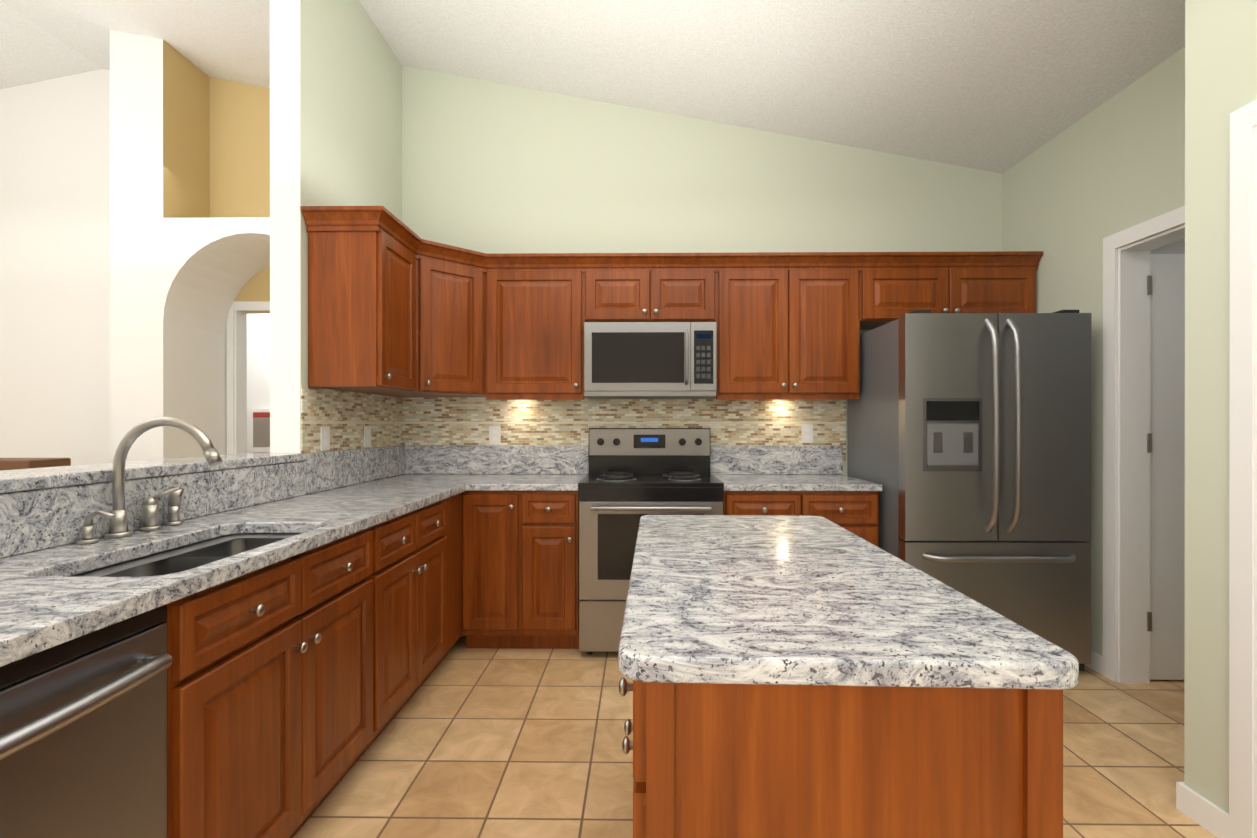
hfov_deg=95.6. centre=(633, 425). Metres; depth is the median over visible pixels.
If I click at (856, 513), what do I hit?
base cabinet
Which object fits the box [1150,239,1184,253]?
wall
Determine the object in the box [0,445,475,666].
countertop
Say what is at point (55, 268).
wall
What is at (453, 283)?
upper cabinet
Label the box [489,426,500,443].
electrical outlet plate
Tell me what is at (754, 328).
upper cabinet
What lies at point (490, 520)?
base cabinet
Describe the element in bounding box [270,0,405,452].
wall
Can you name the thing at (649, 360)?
microwave
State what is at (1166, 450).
pantry door
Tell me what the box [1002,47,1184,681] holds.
wall
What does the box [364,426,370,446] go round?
electrical outlet plate
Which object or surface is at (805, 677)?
kitchen island
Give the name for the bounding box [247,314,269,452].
wall beyond the hall
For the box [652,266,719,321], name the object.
upper cabinet
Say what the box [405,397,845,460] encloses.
tile backsplash
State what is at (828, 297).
upper cabinet
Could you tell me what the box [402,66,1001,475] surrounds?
wall
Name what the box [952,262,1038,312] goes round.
upper cabinet
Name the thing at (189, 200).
wall
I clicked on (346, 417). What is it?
tile backsplash
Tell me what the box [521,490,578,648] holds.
base cabinet
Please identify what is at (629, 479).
range
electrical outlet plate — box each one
[321,427,329,450]
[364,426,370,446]
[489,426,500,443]
[802,424,812,442]
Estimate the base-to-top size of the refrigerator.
1.792 m
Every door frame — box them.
[226,301,269,453]
[1102,99,1256,837]
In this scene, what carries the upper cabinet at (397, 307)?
attached to the wall at (360, 114)
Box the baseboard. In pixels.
[1084,651,1228,837]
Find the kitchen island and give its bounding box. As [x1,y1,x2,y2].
[618,515,1078,837]
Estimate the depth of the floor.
2.10 m
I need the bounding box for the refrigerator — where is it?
[848,310,1090,670]
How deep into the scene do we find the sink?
1.53 m
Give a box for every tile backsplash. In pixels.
[301,386,404,453]
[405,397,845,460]
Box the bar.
[0,453,307,492]
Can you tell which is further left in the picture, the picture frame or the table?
the table
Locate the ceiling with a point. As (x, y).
(999, 86)
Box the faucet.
[76,417,222,544]
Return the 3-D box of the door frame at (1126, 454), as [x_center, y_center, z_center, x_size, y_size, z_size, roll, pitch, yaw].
[2.093,0.158,1.732,0.707,2.147,2.143,0,0,1]
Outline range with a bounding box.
[578,428,723,654]
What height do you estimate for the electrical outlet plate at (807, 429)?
0.116 m
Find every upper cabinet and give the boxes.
[305,222,419,393]
[379,250,487,397]
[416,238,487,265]
[488,266,584,397]
[584,266,651,321]
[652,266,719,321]
[715,262,791,397]
[792,262,863,397]
[864,262,951,329]
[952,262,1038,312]
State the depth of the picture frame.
5.92 m
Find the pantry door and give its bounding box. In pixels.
[1147,254,1184,679]
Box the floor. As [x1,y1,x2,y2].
[293,635,1216,837]
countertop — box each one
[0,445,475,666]
[476,445,588,490]
[710,445,882,490]
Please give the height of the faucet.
0.338 m
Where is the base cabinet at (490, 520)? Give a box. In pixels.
[461,491,520,648]
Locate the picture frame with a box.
[249,408,269,451]
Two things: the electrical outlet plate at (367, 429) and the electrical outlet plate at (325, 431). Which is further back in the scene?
the electrical outlet plate at (367, 429)
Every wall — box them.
[0,69,269,464]
[110,30,269,462]
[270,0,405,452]
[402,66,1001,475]
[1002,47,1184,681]
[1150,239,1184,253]
[1184,0,1256,813]
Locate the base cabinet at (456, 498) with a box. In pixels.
[453,493,460,644]
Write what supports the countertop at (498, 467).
on the base cabinet at (549, 519)
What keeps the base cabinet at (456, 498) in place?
on the floor
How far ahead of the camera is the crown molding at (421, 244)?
3.09 m
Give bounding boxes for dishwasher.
[0,605,172,837]
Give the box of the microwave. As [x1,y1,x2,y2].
[584,322,715,398]
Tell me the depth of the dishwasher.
0.99 m
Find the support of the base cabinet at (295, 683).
on the floor
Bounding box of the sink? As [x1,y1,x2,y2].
[69,533,301,576]
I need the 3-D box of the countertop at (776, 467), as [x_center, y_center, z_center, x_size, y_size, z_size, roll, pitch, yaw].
[0.898,0.239,3.315,0.838,0.220,0.612,0,0,1]
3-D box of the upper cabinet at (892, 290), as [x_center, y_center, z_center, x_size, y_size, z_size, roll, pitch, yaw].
[1.566,-0.758,3.447,0.507,0.306,0.335,0,0,1]
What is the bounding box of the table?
[0,458,70,470]
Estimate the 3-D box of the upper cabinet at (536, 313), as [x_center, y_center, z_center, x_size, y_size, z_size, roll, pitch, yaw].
[-0.577,-0.545,3.477,0.575,0.733,0.335,0,0,1]
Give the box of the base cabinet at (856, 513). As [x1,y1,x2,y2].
[723,491,878,546]
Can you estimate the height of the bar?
0.034 m
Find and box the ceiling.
[0,0,1184,173]
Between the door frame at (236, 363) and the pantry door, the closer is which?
the pantry door
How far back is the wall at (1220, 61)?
1.74 m
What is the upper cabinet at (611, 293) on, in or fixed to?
attached to the wall at (488, 167)

